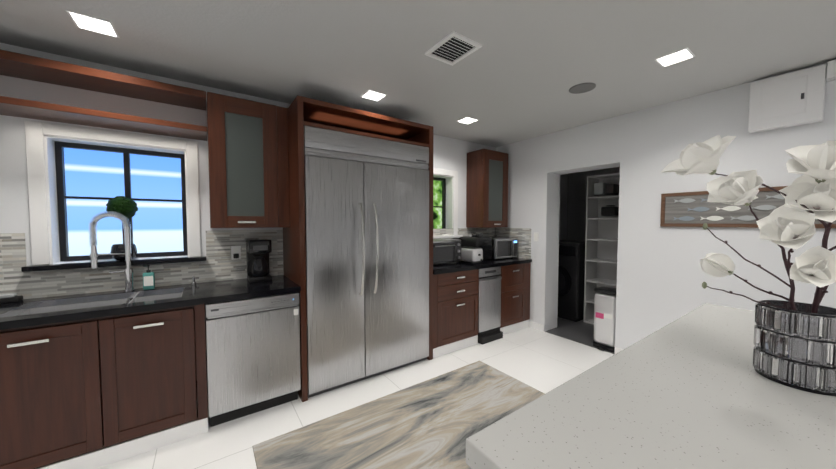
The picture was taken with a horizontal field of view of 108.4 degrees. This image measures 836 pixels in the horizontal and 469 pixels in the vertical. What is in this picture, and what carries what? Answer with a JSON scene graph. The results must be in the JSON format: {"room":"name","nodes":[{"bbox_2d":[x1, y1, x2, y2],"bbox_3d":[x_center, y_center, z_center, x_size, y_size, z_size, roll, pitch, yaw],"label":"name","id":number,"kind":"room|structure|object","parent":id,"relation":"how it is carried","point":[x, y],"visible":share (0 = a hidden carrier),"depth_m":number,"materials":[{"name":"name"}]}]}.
{"room":"kitchen","nodes":[
{"label":"kitchen","id":0,"kind":"room"},
{"bbox_2d":[0,43,567,383],"bbox_3d":[-0.865,0.022,3.231,9.200,2.520,0.200,-2,3,-35],"label":"wall","id":1,"kind":"structure","parent":0,"point":[449,153],"depth_m":2.14,"materials":[{"name":"white paint"}]},
{"bbox_2d":[0,49,205,110],"bbox_3d":[-2.733,-0.997,1.564,2.678,0.050,0.308,-2,3,-35],"label":"shelf board","id":2,"kind":"object","parent":1,"relation":"attached to","point":[24,66],"visible":1,"depth_m":1.95,"materials":[{"name":"brown wood"}]},
{"bbox_2d":[0,96,206,140],"bbox_3d":[-2.733,-0.747,1.574,2.678,0.038,0.308,-2,3,-35],"label":"valance board","id":3,"kind":"object","parent":1,"relation":"attached to","point":[21,108],"visible":1,"depth_m":1.95,"materials":[{"name":"brown wood"}]},
{"bbox_2d":[24,121,200,264],"bbox_3d":[-2.174,-0.275,2.245,0.890,0.925,0.139,-2,3,-35],"label":"window frame","id":4,"kind":"structure","parent":1,"relation":"attached to","point":[40,184],"depth_m":2.04,"materials":[{"name":"white"}]},
{"bbox_2d":[21,256,205,271],"bbox_3d":[-2.152,0.204,2.242,0.950,0.032,0.199,-2,3,-35],"label":"sill","id":5,"kind":"structure","parent":1,"relation":"attached to","point":[100,264],"depth_m":2.12,"materials":[{"name":"black stone"}]},
{"bbox_2d":[106,196,137,260],"bbox_3d":[-2.167,-0.047,2.219,0.168,0.471,0.172,-2,3,-35],"label":"topiary plant","id":6,"kind":"object","parent":5,"relation":"on","point":[127,207],"visible":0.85,"depth_m":2.17,"materials":[{"name":"green plant"}]},
{"bbox_2d":[54,141,187,261],"bbox_3d":[-2.226,-0.236,2.320,0.716,0.834,0.040,-2,3,-35],"label":"window","id":7,"kind":"structure","parent":1,"relation":"in","point":[62,197],"depth_m":2.23,"materials":[{"name":"black"}]},
{"bbox_2d":[231,246,240,259],"bbox_3d":[-1.563,0.159,2.593,0.072,0.116,0.034,-2,3,-35],"label":"electrical outlet plate","id":8,"kind":"object","parent":1,"relation":"attached to","point":[235,252],"visible":1,"depth_m":2.60,"materials":[{"name":"white plastic"}]},
{"bbox_2d":[207,92,289,227],"bbox_3d":[-1.397,-0.559,2.502,0.556,1.002,0.338,-2,3,-35],"label":"upper cabinet","id":9,"kind":"object","parent":1,"relation":"attached to","point":[248,159],"visible":1,"depth_m":2.38,"materials":[{"name":"brown wood"}]},
{"bbox_2d":[0,228,530,298],"bbox_3d":[-1.450,0.187,2.328,6.800,0.425,0.616,-2,3,-35],"label":"backsplash","id":10,"kind":"structure","parent":1,"relation":"attached to","point":[218,264],"depth_m":2.34,"materials":[{"name":"tile"}]},
{"bbox_2d":[433,177,445,228],"bbox_3d":[0.148,-0.376,3.999,0.536,0.764,0.040,-2,3,-35],"label":"window","id":11,"kind":"structure","parent":1,"relation":"in","point":[443,206],"depth_m":4.13,"materials":[{"name":"black"}]},
{"bbox_2d":[433,168,457,234],"bbox_3d":[0.204,-0.414,3.918,0.710,0.855,0.154,-2,3,-35],"label":"window frame","id":12,"kind":"structure","parent":1,"relation":"attached to","point":[451,177],"depth_m":4.04,"materials":[{"name":"white wood"}]},
{"bbox_2d":[433,235,462,238],"bbox_3d":[0.226,0.030,3.914,0.770,0.032,0.214,-2,3,-35],"label":"window sill","id":13,"kind":"structure","parent":1,"relation":"attached to","point":[448,236],"depth_m":3.92,"materials":[{"name":"white"}]},
{"bbox_2d":[466,148,508,227],"bbox_3d":[0.969,-0.608,4.161,0.500,1.022,0.338,-2,3,-35],"label":"upper cabinet","id":14,"kind":"object","parent":1,"relation":"attached to","point":[487,190],"visible":1,"depth_m":4.04,"materials":[{"name":"brown wood"}]},
{"bbox_2d":[97,317,613,468],"bbox_3d":[1.044,1.444,0.565,8.800,0.100,6.450,-2,3,-35],"label":"floor","id":15,"kind":"structure","parent":0,"point":[543,362],"depth_m":2.60,"materials":[{"name":"tile"}]},
{"bbox_2d":[0,315,123,468],"bbox_3d":[-2.187,0.902,1.833,0.619,0.878,0.604,-2,3,-35],"label":"base cabinet","id":16,"kind":"object","parent":15,"relation":"on","point":[72,396],"depth_m":1.64,"materials":[{"name":"brown wood"}]},
{"bbox_2d":[116,298,207,458],"bbox_3d":[-1.812,0.891,2.096,0.558,0.878,0.604,-2,3,-35],"label":"base cabinet","id":17,"kind":"object","parent":15,"relation":"on","point":[164,386],"depth_m":1.88,"materials":[{"name":"brown wood"}]},
{"bbox_2d":[0,275,300,329],"bbox_3d":[-2.333,0.446,1.698,3.058,0.040,0.631,-2,3,-35],"label":"countertop","id":18,"kind":"structure","parent":17,"relation":"on","point":[214,291],"depth_m":1.96,"materials":[{"name":"black stone"}]},
{"bbox_2d":[0,293,22,302],"bbox_3d":[-2.543,0.394,1.866,0.110,0.049,0.070,-2,3,-35],"label":"sponge caddy","id":19,"kind":"object","parent":18,"relation":"on","point":[9,297],"visible":1,"depth_m":1.86,"materials":[{"name":"black"}]},
{"bbox_2d":[0,287,184,349],"bbox_3d":[-1.990,0.545,1.937,0.810,0.255,0.440,-2,3,-35],"label":"double-bowl sink","id":20,"kind":"object","parent":18,"relation":"in","point":[37,307],"visible":0.33,"depth_m":2.03,"materials":[{"name":"silver metal"}]},
{"bbox_2d":[88,211,134,291],"bbox_3d":[-2.133,0.123,2.106,0.221,0.570,0.060,-2,3,-35],"label":"spring faucet","id":21,"kind":"object","parent":18,"relation":"on","point":[128,271],"visible":1,"depth_m":2.12,"materials":[{"name":"silver metal"}]},
{"bbox_2d":[143,264,154,289],"bbox_3d":[-1.981,0.312,2.220,0.064,0.183,0.042,-2,3,-35],"label":"soap bottle","id":22,"kind":"object","parent":18,"relation":"on","point":[148,279],"visible":1,"depth_m":2.21,"materials":[{"name":"teal plastic"}]},
{"bbox_2d":[191,276,195,284],"bbox_3d":[-1.756,0.361,2.363,0.032,0.072,0.062,-2,3,-35],"label":"soap dispenser","id":23,"kind":"object","parent":18,"relation":"on","point":[193,281],"visible":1,"depth_m":2.37,"materials":[{"name":"silver metal"}]},
{"bbox_2d":[246,239,271,281],"bbox_3d":[-1.373,0.215,2.589,0.186,0.345,0.220,-2,3,-35],"label":"coffee maker","id":24,"kind":"object","parent":18,"relation":"on","point":[258,251],"visible":1,"depth_m":2.52,"materials":[{"name":"black plastic"}]},
{"bbox_2d":[205,292,300,426],"bbox_3d":[-1.331,0.878,2.424,0.597,0.876,0.602,-2,3,-35],"label":"dishwasher","id":25,"kind":"object","parent":15,"relation":"on","point":[253,353],"visible":0.98,"depth_m":2.17,"materials":[{"name":"grey metal"}]},
{"bbox_2d":[283,95,432,401],"bbox_3d":[-0.555,0.108,2.949,1.300,2.372,0.619,-2,3,-35],"label":"surround","id":26,"kind":"object","parent":15,"relation":"on","point":[304,111],"visible":0.52,"depth_m":2.52,"materials":[{"name":"brown wood"}]},
{"bbox_2d":[304,126,428,397],"bbox_3d":[-0.522,0.217,2.900,1.202,2.157,0.689,-2,3,-35],"label":"fridge","id":27,"kind":"object","parent":15,"relation":"on","point":[367,245],"visible":0.96,"depth_m":2.62,"materials":[{"name":"grey metal"}]},
{"bbox_2d":[252,361,544,468],"bbox_3d":[0.194,1.333,1.913,2.040,0.008,1.400,-2,3,-35],"label":"rug","id":28,"kind":"object","parent":15,"relation":"on","point":[435,422],"visible":0.71,"depth_m":2.06,"materials":[{"name":"fabric"}]},
{"bbox_2d":[433,269,478,357],"bbox_3d":[0.256,0.831,3.545,0.667,0.878,0.604,-2,3,-35],"label":"base cabinet","id":29,"kind":"object","parent":15,"relation":"on","point":[455,309],"depth_m":3.28,"materials":[{"name":"brown wood"}]},
{"bbox_2d":[478,266,502,344],"bbox_3d":[0.791,0.825,3.707,0.386,0.876,0.345,-2,3,-35],"label":"trash compactor","id":30,"kind":"object","parent":15,"relation":"on","point":[489,312],"visible":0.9,"depth_m":3.59,"materials":[{"name":"grey metal"}]},
{"bbox_2d":[500,266,504,334],"bbox_3d":[0.671,0.819,3.836,0.477,0.878,0.604,-2,3,-35],"label":"filler panel","id":31,"kind":"object","parent":15,"relation":"on","point":[502,328],"depth_m":3.73,"materials":[{"name":"brown wood"}]},
{"bbox_2d":[505,262,530,333],"bbox_3d":[1.094,0.806,4.132,0.590,0.878,0.604,-2,3,-35],"label":"base cabinet","id":32,"kind":"object","parent":15,"relation":"on","point":[517,276],"depth_m":3.90,"materials":[{"name":"brown wood"}]},
{"bbox_2d":[433,257,531,274],"bbox_3d":[0.662,0.359,3.798,1.646,0.040,0.631,-2,3,-35],"label":"countertop","id":33,"kind":"structure","parent":32,"relation":"on","point":[448,268],"depth_m":3.52,"materials":[{"name":"black stone"}]},
{"bbox_2d":[433,238,460,264],"bbox_3d":[0.252,0.203,3.613,0.460,0.285,0.370,-2,3,-35],"label":"toaster oven","id":34,"kind":"object","parent":33,"relation":"on","point":[445,251],"visible":0.73,"depth_m":3.49,"materials":[{"name":"silver metal"}]},
{"bbox_2d":[459,246,482,264],"bbox_3d":[0.635,0.248,3.627,0.170,0.194,0.300,-2,3,-35],"label":"toaster","id":35,"kind":"object","parent":33,"relation":"on","point":[472,255],"visible":0.83,"depth_m":3.54,"materials":[{"name":"silver plastic"}]},
{"bbox_2d":[458,233,491,260],"bbox_3d":[0.752,0.155,3.973,0.295,0.350,0.392,-2,3,-35],"label":"bread box","id":36,"kind":"object","parent":33,"relation":"on","point":[478,240],"visible":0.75,"depth_m":3.85,"materials":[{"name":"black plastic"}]},
{"bbox_2d":[490,237,516,259],"bbox_3d":[1.088,0.185,4.175,0.455,0.275,0.410,-2,3,-35],"label":"microwave","id":37,"kind":"object","parent":33,"relation":"on","point":[504,247],"visible":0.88,"depth_m":4.01,"materials":[{"name":"silver metal"}]},
{"bbox_2d":[557,240,584,321],"bbox_3d":[2.306,0.662,4.670,0.686,1.119,0.630,-2,3,-35],"label":"washer","id":38,"kind":"object","parent":15,"relation":"on","point":[571,271],"visible":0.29,"depth_m":4.32,"materials":[{"name":"black metal"}]},
{"bbox_2d":[584,172,619,324],"bbox_3d":[2.735,0.227,3.958,0.320,2.049,0.900,-2,3,-35],"label":"shelving unit","id":39,"kind":"object","parent":15,"relation":"on","point":[602,215],"visible":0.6,"depth_m":4.25,"materials":[{"name":"grey wood"}]},
{"bbox_2d":[593,286,616,351],"bbox_3d":[2.116,0.941,3.384,0.264,0.669,0.244,-2,3,-35],"label":"step trash can","id":40,"kind":"object","parent":15,"relation":"on","point":[604,316],"visible":0.73,"depth_m":3.33,"materials":[{"name":"white plastic"}]},
{"bbox_2d":[466,303,835,468],"bbox_3d":[1.380,0.929,0.657,2.020,0.920,1.550,-2,3,-35],"label":"kitchen island","id":41,"kind":"object","parent":15,"relation":"on","point":[693,389],"visible":0.96,"depth_m":0.77,"materials":[{"name":"white stone"}]},
{"bbox_2d":[661,135,835,395],"bbox_3d":[1.186,0.054,0.907,0.265,0.807,0.740,-2,3,-35],"label":"flower arrangement","id":42,"kind":"object","parent":41,"relation":"on","point":[795,345],"visible":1,"depth_m":0.92,"materials":[{"name":"white"}]},
{"bbox_2d":[0,0,835,146],"bbox_3d":[1.126,-1.176,0.514,9.000,0.100,6.450,-2,3,-35],"label":"ceiling","id":43,"kind":"structure","parent":0,"point":[522,71],"depth_m":1.92,"materials":[{"name":"grey paint"}]},
{"bbox_2d":[65,9,119,37],"bbox_3d":[-1.809,-1.172,1.687,0.174,0.006,0.174,-2,3,-35],"label":"recessed light","id":44,"kind":"object","parent":43,"relation":"in","point":[91,23],"visible":1,"depth_m":1.68,"materials":[{"name":"white plastic"}]},
{"bbox_2d":[360,90,386,100],"bbox_3d":[-0.386,-1.211,2.635,0.174,0.006,0.174,-2,3,-35],"label":"recessed light","id":45,"kind":"object","parent":43,"relation":"in","point":[373,95],"visible":1,"depth_m":2.62,"materials":[{"name":"white plastic"}]},
{"bbox_2d":[425,31,481,65],"bbox_3d":[0.221,-1.176,1.927,0.240,0.016,0.280,-2,3,-35],"label":"ceiling vent","id":46,"kind":"object","parent":43,"relation":"in","point":[452,48],"visible":1,"depth_m":1.92,"materials":[{"name":"white metal"}]},
{"bbox_2d":[456,117,477,123],"bbox_3d":[0.539,-1.238,3.284,0.174,0.006,0.174,-2,3,-35],"label":"recessed light","id":47,"kind":"object","parent":43,"relation":"in","point":[467,120],"visible":1,"depth_m":3.27,"materials":[{"name":"white plastic"}]},
{"bbox_2d":[569,83,595,93],"bbox_3d":[1.354,-1.204,2.488,0.196,0.007,0.196,-2,3,-35],"label":"round speaker","id":48,"kind":"object","parent":43,"relation":"attached to","point":[581,88],"visible":1,"depth_m":2.48,"materials":[{"name":"grey plastic"}]},
{"bbox_2d":[654,47,695,66],"bbox_3d":[1.725,-1.186,2.029,0.174,0.006,0.174,-2,3,-35],"label":"recessed light","id":49,"kind":"object","parent":43,"relation":"in","point":[675,57],"visible":1,"depth_m":2.02,"materials":[{"name":"white plastic"}]},
{"bbox_2d":[566,167,619,240],"bbox_3d":[3.524,-0.040,4.721,0.100,2.520,2.400,-2,3,-35],"label":"wall","id":50,"kind":"structure","parent":0,"point":[576,204],"depth_m":5.48,"materials":[{"name":"grey paint"}]},
{"bbox_2d":[496,62,835,348],"bbox_3d":[3.189,0.078,1.892,0.300,2.520,6.650,-2,3,-35],"label":"wall","id":51,"kind":"structure","parent":0,"point":[662,276],"depth_m":2.87,"materials":[{"name":"white paint"}]},
{"bbox_2d":[534,232,538,240],"bbox_3d":[1.549,0.032,3.960,0.008,0.116,0.072,-2,3,-35],"label":"switch plate","id":52,"kind":"object","parent":51,"relation":"attached to","point":[536,236],"visible":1,"depth_m":3.95,"materials":[{"name":"white plastic"}]},
{"bbox_2d":[529,321,622,354],"bbox_3d":[3.172,1.304,1.695,0.012,0.085,5.864,-2,3,-35],"label":"baseboard","id":53,"kind":"structure","parent":51,"relation":"attached to","point":[537,326],"depth_m":3.94,"materials":[{"name":"white wood"}]},
{"bbox_2d":[660,186,835,227],"bbox_3d":[2.601,-0.212,2.436,0.022,0.310,1.035,-2,3,-35],"label":"picture","id":54,"kind":"object","parent":51,"relation":"attached to","point":[689,209],"visible":0.6,"depth_m":2.56,"materials":[{"name":"brown"}]},
{"bbox_2d":[748,64,826,132],"bbox_3d":[2.696,-0.980,2.217,0.082,0.373,0.350,-2,3,-35],"label":"panel","id":55,"kind":"object","parent":51,"relation":"attached to","point":[796,98],"visible":1,"depth_m":2.18,"materials":[{"name":"white paint"}]},
{"bbox_2d":[826,59,835,81],"bbox_3d":[3.294,-1.084,1.356,0.086,0.115,1.731,-2,3,-35],"label":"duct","id":56,"kind":"object","parent":51,"relation":"attached to","point":[831,71],"visible":1,"depth_m":2.03,"materials":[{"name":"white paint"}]},
{"label":"outside","id":57,"kind":"structure","parent":0,"visible":0},
{"bbox_2d":[64,148,183,255],"bbox_3d":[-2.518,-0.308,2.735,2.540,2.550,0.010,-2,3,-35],"label":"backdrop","id":58,"kind":"structure","parent":57,"point":[157,226],"depth_m":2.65,"materials":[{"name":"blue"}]},
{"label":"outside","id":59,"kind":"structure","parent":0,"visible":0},
{"bbox_2d":[433,180,441,228],"bbox_3d":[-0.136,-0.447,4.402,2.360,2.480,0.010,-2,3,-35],"label":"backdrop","id":60,"kind":"structure","parent":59,"point":[437,199],"depth_m":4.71,"materials":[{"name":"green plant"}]}
]}

